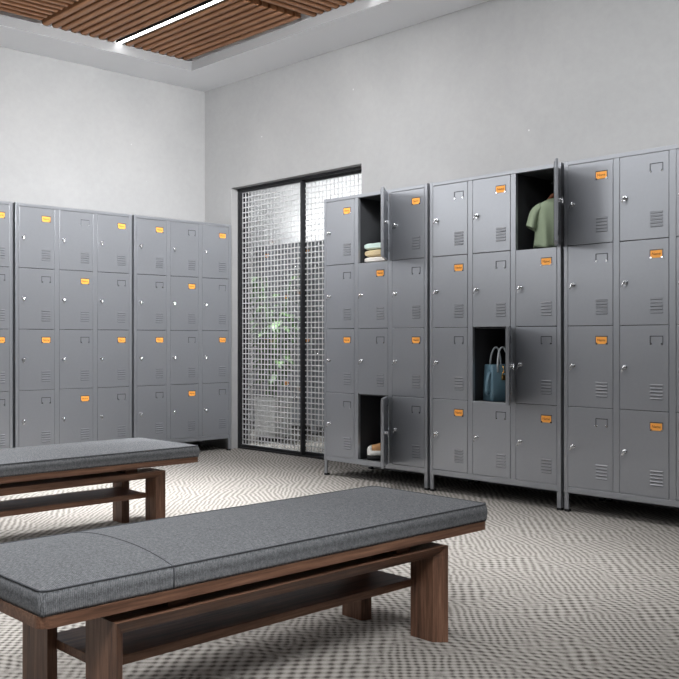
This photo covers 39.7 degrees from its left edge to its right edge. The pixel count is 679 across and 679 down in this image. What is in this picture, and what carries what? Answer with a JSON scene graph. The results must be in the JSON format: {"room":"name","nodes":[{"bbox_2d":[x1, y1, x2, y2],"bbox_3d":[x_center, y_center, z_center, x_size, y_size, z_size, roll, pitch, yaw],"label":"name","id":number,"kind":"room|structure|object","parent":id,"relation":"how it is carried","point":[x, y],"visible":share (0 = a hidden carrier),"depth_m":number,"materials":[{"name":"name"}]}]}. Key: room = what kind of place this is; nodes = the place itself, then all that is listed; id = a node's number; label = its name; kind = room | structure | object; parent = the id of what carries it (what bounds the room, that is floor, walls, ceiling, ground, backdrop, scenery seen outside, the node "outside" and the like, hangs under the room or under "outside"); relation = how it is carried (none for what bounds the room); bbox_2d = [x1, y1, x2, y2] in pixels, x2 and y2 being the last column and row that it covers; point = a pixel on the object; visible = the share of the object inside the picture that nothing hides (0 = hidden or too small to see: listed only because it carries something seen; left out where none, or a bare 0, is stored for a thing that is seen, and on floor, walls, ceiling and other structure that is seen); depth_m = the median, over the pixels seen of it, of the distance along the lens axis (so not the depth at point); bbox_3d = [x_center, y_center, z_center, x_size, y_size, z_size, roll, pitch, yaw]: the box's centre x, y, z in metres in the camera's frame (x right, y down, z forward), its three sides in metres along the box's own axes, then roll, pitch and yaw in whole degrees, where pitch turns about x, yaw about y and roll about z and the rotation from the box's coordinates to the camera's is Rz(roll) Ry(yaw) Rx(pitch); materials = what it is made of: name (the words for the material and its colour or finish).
{"room":"changing room","nodes":[
{"label":"changing room","id":0,"kind":"room"},
{"bbox_2d":[0,46,204,445],"bbox_3d":[-4.984,-0.753,4.398,10.920,3.300,0.150,0,0,-44],"label":"wall","id":1,"kind":"structure","parent":0,"point":[73,135],"depth_m":7.30,"materials":[{"name":"grey paint"}]},
{"bbox_2d":[0,0,489,91],"bbox_3d":[-0.692,-2.228,3.256,5.920,0.250,7.450,0,0,-44],"label":"ceiling","id":2,"kind":"structure","parent":0,"point":[392,15],"depth_m":6.75,"materials":[{"name":"paint"}]},
{"bbox_2d":[0,0,78,19],"bbox_3d":[-2.087,-2.211,5.542,1.280,0.075,1.330,0,0,-44],"label":"wood panel","id":3,"kind":"object","parent":2,"relation":"attached to","point":[35,9],"visible":1,"depth_m":6.16,"materials":[{"name":"wood"}]},
{"bbox_2d":[42,0,300,59],"bbox_3d":[-1.158,-2.211,6.437,1.280,0.075,1.330,0,0,-44],"label":"wood panel","id":4,"kind":"object","parent":2,"relation":"attached to","point":[186,29],"visible":0.96,"depth_m":6.45,"materials":[{"name":"wood"}]},
{"bbox_2d":[0,0,389,70],"bbox_3d":[-0.699,-2.139,2.945,5.478,0.069,7.012,0,0,-44],"label":"trim","id":5,"kind":"structure","parent":2,"relation":"attached to","point":[360,5],"depth_m":6.67,"materials":[{"name":"grey paint"}]},
{"bbox_2d":[262,0,353,16],"bbox_3d":[-0.228,-2.211,5.472,1.280,0.075,1.330,0,0,-44],"label":"wood panel","id":6,"kind":"object","parent":2,"relation":"attached to","point":[311,8],"visible":1,"depth_m":6.12,"materials":[{"name":"wood"}]},
{"bbox_2d":[250,174,360,428],"bbox_3d":[0.646,-0.503,8.743,0.140,2.800,6.700,0,0,-44],"label":"wall","id":7,"kind":"structure","parent":0,"point":[352,176],"depth_m":9.86,"materials":[{"name":"white paint"}]},
{"bbox_2d":[0,421,678,678],"bbox_3d":[-0.640,0.922,3.548,12.400,0.050,12.400,0,0,-44],"label":"floor","id":8,"kind":"structure","parent":0,"point":[590,590],"depth_m":3.28,"materials":[{"name":"carpet"}]},
{"bbox_2d":[0,201,12,448],"bbox_3d":[-2.672,-0.016,6.179,0.900,1.826,0.475,0,0,-44],"label":"locker","id":9,"kind":"object","parent":8,"relation":"on","point":[6,207],"visible":0.91,"depth_m":6.31,"materials":[{"name":"grey metal"}]},
{"bbox_2d":[0,434,4,445],"bbox_3d":[-2.262,0.671,6.276,0.066,0.078,0.005,0,0,-44],"label":"vent","id":10,"kind":"object","parent":9,"relation":"attached to","point":[2,436],"depth_m":6.29,"materials":[{"name":"grey metal"}]},
{"bbox_2d":[0,372,4,382],"bbox_3d":[-2.262,0.253,6.276,0.066,0.078,0.005,0,0,-44],"label":"vent","id":11,"kind":"object","parent":9,"relation":"attached to","point":[2,374],"depth_m":6.29,"materials":[{"name":"grey metal"}]},
{"bbox_2d":[0,309,4,320],"bbox_3d":[-2.262,-0.164,6.276,0.066,0.078,0.005,0,0,-44],"label":"vent","id":12,"kind":"object","parent":9,"relation":"attached to","point":[2,311],"depth_m":6.29,"materials":[{"name":"grey metal"}]},
{"bbox_2d":[0,247,4,257],"bbox_3d":[-2.262,-0.582,6.276,0.066,0.078,0.005,0,0,-44],"label":"vent","id":13,"kind":"object","parent":9,"relation":"attached to","point":[2,249],"depth_m":6.29,"materials":[{"name":"grey metal"}]},
{"bbox_2d":[13,202,131,447],"bbox_3d":[-2.011,-0.016,6.817,0.900,1.826,0.475,0,0,-44],"label":"locker","id":14,"kind":"object","parent":8,"relation":"on","point":[72,267],"visible":0.95,"depth_m":6.63,"materials":[{"name":"grey metal"}]},
{"bbox_2d":[42,431,50,441],"bbox_3d":[-2.027,0.671,6.503,0.066,0.078,0.005,0,0,-44],"label":"vent","id":15,"kind":"object","parent":14,"relation":"attached to","point":[46,435],"depth_m":6.51,"materials":[{"name":"grey metal"}]},
{"bbox_2d":[42,371,50,381],"bbox_3d":[-2.027,0.253,6.503,0.066,0.078,0.005,0,0,-44],"label":"vent","id":16,"kind":"object","parent":14,"relation":"attached to","point":[46,375],"depth_m":6.51,"materials":[{"name":"grey metal"}]},
{"bbox_2d":[42,310,50,320],"bbox_3d":[-2.027,-0.164,6.503,0.066,0.078,0.005,0,0,-44],"label":"vent","id":17,"kind":"object","parent":14,"relation":"attached to","point":[46,314],"depth_m":6.51,"materials":[{"name":"grey metal"}]},
{"bbox_2d":[42,250,50,260],"bbox_3d":[-2.027,-0.582,6.503,0.066,0.078,0.005,0,0,-44],"label":"vent","id":18,"kind":"object","parent":14,"relation":"attached to","point":[46,254],"depth_m":6.51,"materials":[{"name":"grey metal"}]},
{"bbox_2d":[81,428,88,438],"bbox_3d":[-1.814,0.671,6.708,0.066,0.078,0.005,0,0,-44],"label":"vent","id":19,"kind":"object","parent":14,"relation":"attached to","point":[84,431],"depth_m":6.71,"materials":[{"name":"grey metal"}]},
{"bbox_2d":[81,370,88,380],"bbox_3d":[-1.814,0.253,6.708,0.066,0.078,0.005,0,0,-44],"label":"vent","id":20,"kind":"object","parent":14,"relation":"attached to","point":[84,373],"depth_m":6.71,"materials":[{"name":"grey metal"}]},
{"bbox_2d":[81,311,88,321],"bbox_3d":[-1.814,-0.164,6.708,0.066,0.078,0.005,0,0,-44],"label":"vent","id":21,"kind":"object","parent":14,"relation":"attached to","point":[84,314],"depth_m":6.71,"materials":[{"name":"grey metal"}]},
{"bbox_2d":[81,252,88,263],"bbox_3d":[-1.814,-0.582,6.708,0.066,0.078,0.005,0,0,-44],"label":"vent","id":22,"kind":"object","parent":14,"relation":"attached to","point":[84,255],"depth_m":6.71,"materials":[{"name":"grey metal"}]},
{"bbox_2d":[118,425,125,435],"bbox_3d":[-1.600,0.671,6.913,0.066,0.078,0.005,0,0,-44],"label":"vent","id":23,"kind":"object","parent":14,"relation":"attached to","point":[121,428],"depth_m":6.91,"materials":[{"name":"grey metal"}]},
{"bbox_2d":[118,369,125,378],"bbox_3d":[-1.600,0.253,6.913,0.066,0.078,0.005,0,0,-44],"label":"vent","id":24,"kind":"object","parent":14,"relation":"attached to","point":[121,372],"depth_m":6.91,"materials":[{"name":"grey metal"}]},
{"bbox_2d":[118,312,125,321],"bbox_3d":[-1.600,-0.164,6.913,0.066,0.078,0.005,0,0,-44],"label":"vent","id":25,"kind":"object","parent":14,"relation":"attached to","point":[121,315],"depth_m":6.91,"materials":[{"name":"grey metal"}]},
{"bbox_2d":[118,255,125,265],"bbox_3d":[-1.600,-0.582,6.913,0.066,0.078,0.005,0,0,-44],"label":"vent","id":26,"kind":"object","parent":14,"relation":"attached to","point":[121,258],"depth_m":6.91,"materials":[{"name":"grey metal"}]},
{"bbox_2d":[0,438,198,522],"bbox_3d":[-1.373,0.690,4.183,1.482,0.414,0.504,0,0,-44],"label":"bench","id":27,"kind":"object","parent":8,"relation":"on","point":[118,462],"visible":0.95,"depth_m":4.22,"materials":[{"name":"brown wood"}]},
{"bbox_2d":[0,487,145,516],"bbox_3d":[-1.381,0.736,4.175,1.052,0.023,0.263,0,0,-44],"label":"shelf","id":28,"kind":"object","parent":27,"relation":"attached to","point":[28,505],"depth_m":4.26,"materials":[{"name":"brown wood"}]},
{"bbox_2d":[0,438,198,476],"bbox_3d":[-1.374,0.524,4.184,1.482,0.076,0.502,0,0,-44],"label":"cushion","id":29,"kind":"object","parent":27,"relation":"on","point":[67,459],"depth_m":4.19,"materials":[{"name":"grey fabric"}]},
{"bbox_2d":[132,215,230,450],"bbox_3d":[-1.349,-0.016,7.454,0.900,1.826,0.475,0,0,-44],"label":"locker","id":30,"kind":"object","parent":8,"relation":"on","point":[181,269],"visible":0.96,"depth_m":7.27,"materials":[{"name":"grey metal"}]},
{"bbox_2d":[156,423,162,432],"bbox_3d":[-1.365,0.671,7.140,0.066,0.078,0.005,0,0,-44],"label":"vent","id":31,"kind":"object","parent":30,"relation":"attached to","point":[159,426],"depth_m":7.14,"materials":[{"name":"grey metal"}]},
{"bbox_2d":[156,368,162,377],"bbox_3d":[-1.365,0.253,7.140,0.066,0.078,0.005,0,0,-44],"label":"vent","id":32,"kind":"object","parent":30,"relation":"attached to","point":[159,371],"depth_m":7.14,"materials":[{"name":"grey metal"}]},
{"bbox_2d":[156,313,162,322],"bbox_3d":[-1.365,-0.164,7.140,0.066,0.078,0.005,0,0,-44],"label":"vent","id":33,"kind":"object","parent":30,"relation":"attached to","point":[159,316],"depth_m":7.14,"materials":[{"name":"grey metal"}]},
{"bbox_2d":[156,258,162,267],"bbox_3d":[-1.365,-0.582,7.140,0.066,0.078,0.005,0,0,-44],"label":"vent","id":34,"kind":"object","parent":30,"relation":"attached to","point":[159,261],"depth_m":7.14,"materials":[{"name":"grey metal"}]},
{"bbox_2d":[188,420,195,430],"bbox_3d":[-1.152,0.671,7.345,0.066,0.078,0.005,0,0,-44],"label":"vent","id":35,"kind":"object","parent":30,"relation":"attached to","point":[191,423],"depth_m":7.34,"materials":[{"name":"grey metal"}]},
{"bbox_2d":[188,367,195,376],"bbox_3d":[-1.152,0.253,7.345,0.066,0.078,0.005,0,0,-44],"label":"vent","id":36,"kind":"object","parent":30,"relation":"attached to","point":[191,370],"depth_m":7.35,"materials":[{"name":"grey metal"}]},
{"bbox_2d":[188,313,195,322],"bbox_3d":[-1.152,-0.164,7.345,0.066,0.078,0.005,0,0,-44],"label":"vent","id":37,"kind":"object","parent":30,"relation":"attached to","point":[191,316],"depth_m":7.34,"materials":[{"name":"grey metal"}]},
{"bbox_2d":[188,260,195,269],"bbox_3d":[-1.152,-0.582,7.345,0.066,0.078,0.005,0,0,-44],"label":"vent","id":38,"kind":"object","parent":30,"relation":"attached to","point":[191,263],"depth_m":7.35,"materials":[{"name":"grey metal"}]},
{"bbox_2d":[219,418,225,427],"bbox_3d":[-0.939,0.671,7.550,0.066,0.078,0.005,0,0,-44],"label":"vent","id":39,"kind":"object","parent":30,"relation":"attached to","point":[222,421],"depth_m":7.55,"materials":[{"name":"grey metal"}]},
{"bbox_2d":[219,366,225,375],"bbox_3d":[-0.939,0.253,7.550,0.066,0.078,0.005,0,0,-44],"label":"vent","id":40,"kind":"object","parent":30,"relation":"attached to","point":[222,369],"depth_m":7.55,"materials":[{"name":"grey metal"}]},
{"bbox_2d":[219,314,225,323],"bbox_3d":[-0.939,-0.164,7.550,0.066,0.078,0.005,0,0,-44],"label":"vent","id":41,"kind":"object","parent":30,"relation":"attached to","point":[222,317],"depth_m":7.55,"materials":[{"name":"grey metal"}]},
{"bbox_2d":[219,262,225,271],"bbox_3d":[-0.939,-0.582,7.550,0.066,0.078,0.005,0,0,-44],"label":"vent","id":42,"kind":"object","parent":30,"relation":"attached to","point":[222,265],"depth_m":7.55,"materials":[{"name":"grey metal"}]},
{"bbox_2d":[0,486,487,678],"bbox_3d":[-0.241,0.690,2.587,1.482,0.414,0.504,0,0,-44],"label":"bench","id":43,"kind":"object","parent":8,"relation":"on","point":[141,590],"visible":1,"depth_m":2.34,"materials":[{"name":"grey fabric"}]},
{"bbox_2d":[56,570,411,664],"bbox_3d":[-0.249,0.736,2.579,1.052,0.023,0.263,0,0,-44],"label":"shelf","id":44,"kind":"object","parent":43,"relation":"attached to","point":[155,640],"depth_m":2.45,"materials":[{"name":"brown wood"}]},
{"bbox_2d":[0,486,487,616],"bbox_3d":[-0.242,0.524,2.588,1.482,0.076,0.502,0,0,-44],"label":"cushion","id":45,"kind":"object","parent":43,"relation":"on","point":[82,573],"depth_m":2.32,"materials":[{"name":"grey fabric"}]},
{"bbox_2d":[250,276,299,441],"bbox_3d":[-0.598,0.160,8.406,0.581,1.473,0.611,0,0,16],"label":"potted plant","id":46,"kind":"object","parent":8,"relation":"on","point":[253,284],"visible":0.59,"depth_m":8.33,"materials":[{"name":"green plant"}]},
{"bbox_2d":[253,242,314,434],"bbox_3d":[-0.402,-0.016,9.302,0.475,1.826,0.900,0,0,-44],"label":"locker","id":47,"kind":"object","parent":8,"relation":"on","point":[309,243],"visible":0.34,"depth_m":9.07,"materials":[{"name":"grey metal"}]},
{"bbox_2d":[316,241,323,434],"bbox_3d":[0.235,-0.016,8.640,0.475,1.826,0.900,0,0,-44],"label":"locker","id":48,"kind":"object","parent":8,"relation":"on","point":[320,242],"visible":0.02,"depth_m":8.77,"materials":[{"name":"grey metal"}]},
{"bbox_2d":[324,183,473,489],"bbox_3d":[0.292,-0.016,5.992,0.669,1.826,0.900,0,0,-44],"label":"locker","id":49,"kind":"object","parent":8,"relation":"on","point":[377,314],"visible":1,"depth_m":5.88,"materials":[{"name":"grey metal"}]},
{"bbox_2d":[343,437,350,449],"bbox_3d":[0.048,0.671,6.076,0.005,0.078,0.066,0,0,-44],"label":"vent","id":50,"kind":"object","parent":49,"relation":"attached to","point":[346,440],"depth_m":6.07,"materials":[{"name":"grey metal"}]},
{"bbox_2d":[343,373,350,384],"bbox_3d":[0.048,0.253,6.076,0.005,0.078,0.066,0,0,-44],"label":"vent","id":51,"kind":"object","parent":49,"relation":"attached to","point":[346,376],"depth_m":6.07,"materials":[{"name":"grey metal"}]},
{"bbox_2d":[343,308,350,319],"bbox_3d":[0.048,-0.164,6.076,0.005,0.078,0.066,0,0,-44],"label":"vent","id":52,"kind":"object","parent":49,"relation":"attached to","point":[346,311],"depth_m":6.07,"materials":[{"name":"grey metal"}]},
{"bbox_2d":[343,243,350,255],"bbox_3d":[0.048,-0.582,6.076,0.005,0.078,0.066,0,0,-44],"label":"vent","id":53,"kind":"object","parent":49,"relation":"attached to","point":[346,246],"depth_m":6.07,"materials":[{"name":"grey metal"}]},
{"bbox_2d":[367,443,380,459],"bbox_3d":[0.311,0.680,6.005,0.270,0.173,0.105,0,0,1],"label":"sneaker","id":54,"kind":"object","parent":49,"relation":"in","point":[373,451],"visible":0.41,"depth_m":5.96,"materials":[{"name":"white rubber"}]},
{"bbox_2d":[365,257,387,262],"bbox_3d":[0.325,-0.505,6.030,0.277,0.041,0.234,0,0,-44],"label":"folded towel","id":55,"kind":"object","parent":49,"relation":"in","point":[371,259],"visible":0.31,"depth_m":5.94,"materials":[{"name":"white fabric"}]},
{"bbox_2d":[365,249,380,256],"bbox_3d":[0.327,-0.548,6.027,0.277,0.047,0.234,0,0,-44],"label":"folded towel","id":56,"kind":"object","parent":55,"relation":"on","point":[371,253],"visible":0.38,"depth_m":5.96,"materials":[{"name":"beige fabric"}]},
{"bbox_2d":[364,243,380,249],"bbox_3d":[0.324,-0.592,6.031,0.277,0.045,0.234,0,0,-44],"label":"folded towel","id":57,"kind":"object","parent":56,"relation":"on","point":[373,246],"visible":0.3,"depth_m":5.96,"materials":[{"name":"teal fabric"}]},
{"bbox_2d":[376,374,383,386],"bbox_3d":[0.253,0.253,5.863,0.005,0.078,0.066,0,0,-44],"label":"vent","id":58,"kind":"object","parent":49,"relation":"attached to","point":[379,377],"depth_m":5.86,"materials":[{"name":"grey metal"}]},
{"bbox_2d":[376,307,383,318],"bbox_3d":[0.253,-0.164,5.863,0.005,0.078,0.066,0,0,-44],"label":"vent","id":59,"kind":"object","parent":49,"relation":"attached to","point":[379,310],"depth_m":5.86,"materials":[{"name":"grey metal"}]},
{"bbox_2d":[412,444,419,457],"bbox_3d":[0.459,0.671,5.649,0.005,0.078,0.066,0,0,-44],"label":"vent","id":60,"kind":"object","parent":49,"relation":"attached to","point":[415,447],"depth_m":5.65,"materials":[{"name":"grey metal"}]},
{"bbox_2d":[412,375,419,387],"bbox_3d":[0.459,0.253,5.649,0.005,0.078,0.066,0,0,-44],"label":"vent","id":61,"kind":"object","parent":49,"relation":"attached to","point":[415,378],"depth_m":5.65,"materials":[{"name":"grey metal"}]},
{"bbox_2d":[412,306,419,318],"bbox_3d":[0.459,-0.164,5.649,0.005,0.078,0.066,0,0,-44],"label":"vent","id":62,"kind":"object","parent":49,"relation":"attached to","point":[415,309],"depth_m":5.65,"materials":[{"name":"grey metal"}]},
{"bbox_2d":[412,236,419,248],"bbox_3d":[0.459,-0.582,5.649,0.005,0.078,0.066,0,0,-44],"label":"vent","id":63,"kind":"object","parent":49,"relation":"attached to","point":[415,239],"depth_m":5.65,"materials":[{"name":"grey metal"}]},
{"bbox_2d":[430,158,605,510],"bbox_3d":[0.973,-0.016,5.279,0.677,1.826,1.035,0,0,-44],"label":"locker","id":64,"kind":"object","parent":8,"relation":"on","point":[490,288],"visible":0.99,"depth_m":5.23,"materials":[{"name":"grey metal"}]},
{"bbox_2d":[454,449,462,462],"bbox_3d":[0.685,0.671,5.414,0.005,0.078,0.066,0,0,-44],"label":"vent","id":65,"kind":"object","parent":64,"relation":"attached to","point":[458,453],"depth_m":5.42,"materials":[{"name":"grey metal"}]},
{"bbox_2d":[454,377,462,389],"bbox_3d":[0.685,0.253,5.414,0.005,0.078,0.066,0,0,-44],"label":"vent","id":66,"kind":"object","parent":64,"relation":"attached to","point":[458,381],"depth_m":5.42,"materials":[{"name":"grey metal"}]},
{"bbox_2d":[454,304,462,317],"bbox_3d":[0.685,-0.164,5.414,0.005,0.078,0.066,0,0,-44],"label":"vent","id":67,"kind":"object","parent":64,"relation":"attached to","point":[458,308],"depth_m":5.42,"materials":[{"name":"grey metal"}]},
{"bbox_2d":[454,231,462,244],"bbox_3d":[0.685,-0.582,5.414,0.005,0.078,0.066,0,0,-44],"label":"vent","id":68,"kind":"object","parent":64,"relation":"attached to","point":[458,235],"depth_m":5.42,"materials":[{"name":"grey metal"}]},
{"bbox_2d":[483,346,504,401],"bbox_3d":[0.915,0.194,5.363,0.215,0.311,0.154,0,0,-16],"label":"handbag","id":69,"kind":"object","parent":64,"relation":"in","point":[494,374],"visible":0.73,"depth_m":5.31,"materials":[{"name":"blue leather"}]},
{"bbox_2d":[496,453,505,467],"bbox_3d":[0.891,0.671,5.201,0.005,0.078,0.066,0,0,-44],"label":"vent","id":70,"kind":"object","parent":64,"relation":"attached to","point":[500,457],"depth_m":5.20,"materials":[{"name":"grey metal"}]},
{"bbox_2d":[496,303,505,316],"bbox_3d":[0.891,-0.164,5.201,0.005,0.078,0.066,0,0,-44],"label":"vent","id":71,"kind":"object","parent":64,"relation":"attached to","point":[500,307],"depth_m":5.20,"materials":[{"name":"grey metal"}]},
{"bbox_2d":[496,227,505,241],"bbox_3d":[0.891,-0.582,5.201,0.005,0.078,0.066,0,0,-44],"label":"vent","id":72,"kind":"object","parent":64,"relation":"attached to","point":[500,231],"depth_m":5.20,"materials":[{"name":"grey metal"}]},
{"bbox_2d":[541,458,551,473],"bbox_3d":[1.096,0.671,4.988,0.005,0.078,0.066,0,0,-44],"label":"vent","id":73,"kind":"object","parent":64,"relation":"attached to","point":[546,463],"depth_m":4.99,"materials":[{"name":"grey metal"}]},
{"bbox_2d":[541,380,551,394],"bbox_3d":[1.096,0.253,4.988,0.005,0.078,0.066,0,0,-44],"label":"vent","id":74,"kind":"object","parent":64,"relation":"attached to","point":[546,385],"depth_m":4.99,"materials":[{"name":"grey metal"}]},
{"bbox_2d":[541,301,551,315],"bbox_3d":[1.096,-0.164,4.988,0.005,0.078,0.066,0,0,-44],"label":"vent","id":75,"kind":"object","parent":64,"relation":"attached to","point":[546,306],"depth_m":4.99,"materials":[{"name":"grey metal"}]},
{"label":"clothes hanger","id":76,"kind":"object","parent":64,"relation":"hanging from","visible":0},
{"bbox_2d":[526,198,556,248],"bbox_3d":[1.178,-0.634,5.149,0.315,0.272,0.114,0,0,4],"label":"shirt","id":77,"kind":"object","parent":76,"relation":"hanging from","point":[540,220],"visible":0.48,"depth_m":5.12,"materials":[{"name":"green fabric"}]},
{"bbox_2d":[564,144,678,511],"bbox_3d":[1.637,-0.016,4.736,0.475,1.826,0.900,0,0,-44],"label":"locker","id":78,"kind":"object","parent":8,"relation":"on","point":[621,210],"visible":1,"depth_m":4.68,"materials":[{"name":"grey metal"}]},
{"bbox_2d":[595,464,606,480],"bbox_3d":[1.323,0.671,4.752,0.005,0.078,0.066,0,0,-44],"label":"vent","id":79,"kind":"object","parent":78,"relation":"attached to","point":[600,469],"depth_m":4.75,"materials":[{"name":"grey metal"}]},
{"bbox_2d":[595,382,606,397],"bbox_3d":[1.323,0.253,4.752,0.005,0.078,0.066,0,0,-44],"label":"vent","id":80,"kind":"object","parent":78,"relation":"attached to","point":[600,387],"depth_m":4.75,"materials":[{"name":"grey metal"}]},
{"bbox_2d":[595,299,606,314],"bbox_3d":[1.323,-0.164,4.752,0.005,0.078,0.066,0,0,-44],"label":"vent","id":81,"kind":"object","parent":78,"relation":"attached to","point":[600,304],"depth_m":4.75,"materials":[{"name":"grey metal"}]},
{"bbox_2d":[595,216,606,231],"bbox_3d":[1.323,-0.582,4.752,0.005,0.078,0.066,0,0,-44],"label":"vent","id":82,"kind":"object","parent":78,"relation":"attached to","point":[600,221],"depth_m":4.75,"materials":[{"name":"grey metal"}]},
{"bbox_2d":[650,470,662,486],"bbox_3d":[1.528,0.671,4.539,0.005,0.078,0.066,0,0,-44],"label":"vent","id":83,"kind":"object","parent":78,"relation":"attached to","point":[656,476],"depth_m":4.54,"materials":[{"name":"grey metal"}]},
{"bbox_2d":[650,384,662,399],"bbox_3d":[1.528,0.253,4.539,0.005,0.078,0.066,0,0,-44],"label":"vent","id":84,"kind":"object","parent":78,"relation":"attached to","point":[656,390],"depth_m":4.54,"materials":[{"name":"grey metal"}]},
{"bbox_2d":[650,297,662,313],"bbox_3d":[1.528,-0.164,4.539,0.005,0.078,0.066,0,0,-44],"label":"vent","id":85,"kind":"object","parent":78,"relation":"attached to","point":[656,303],"depth_m":4.54,"materials":[{"name":"grey metal"}]},
{"bbox_2d":[650,210,662,226],"bbox_3d":[1.528,-0.582,4.539,0.005,0.078,0.066,0,0,-44],"label":"vent","id":86,"kind":"object","parent":78,"relation":"attached to","point":[656,216],"depth_m":4.54,"materials":[{"name":"grey metal"}]},
{"bbox_2d":[205,0,678,509],"bbox_3d":[2.310,-0.753,4.550,0.200,3.300,9.750,0,0,-44],"label":"wall","id":87,"kind":"structure","parent":0,"point":[492,86],"depth_m":6.00,"materials":[{"name":"grey paint"}]},
{"bbox_2d":[239,180,304,454],"bbox_3d":[-0.546,-0.169,7.490,0.047,2.104,0.769,0,0,-44],"label":"door","id":88,"kind":"structure","parent":87,"relation":"in","point":[242,329],"depth_m":7.50,"materials":[{"name":"black metal"}]},
{"bbox_2d":[238,166,360,464],"bbox_3d":[-0.287,-0.173,7.262,0.090,2.140,1.505,0,0,-44],"label":"trim","id":89,"kind":"structure","parent":87,"relation":"attached to","point":[354,169],"depth_m":7.76,"materials":[{"name":"black metal"}]},
{"bbox_2d":[305,171,360,456],"bbox_3d":[0.036,-0.169,6.953,0.035,2.104,0.927,0,0,-44],"label":"door","id":90,"kind":"structure","parent":87,"relation":"in","point":[307,452],"depth_m":7.18,"materials":[{"name":"black metal"}]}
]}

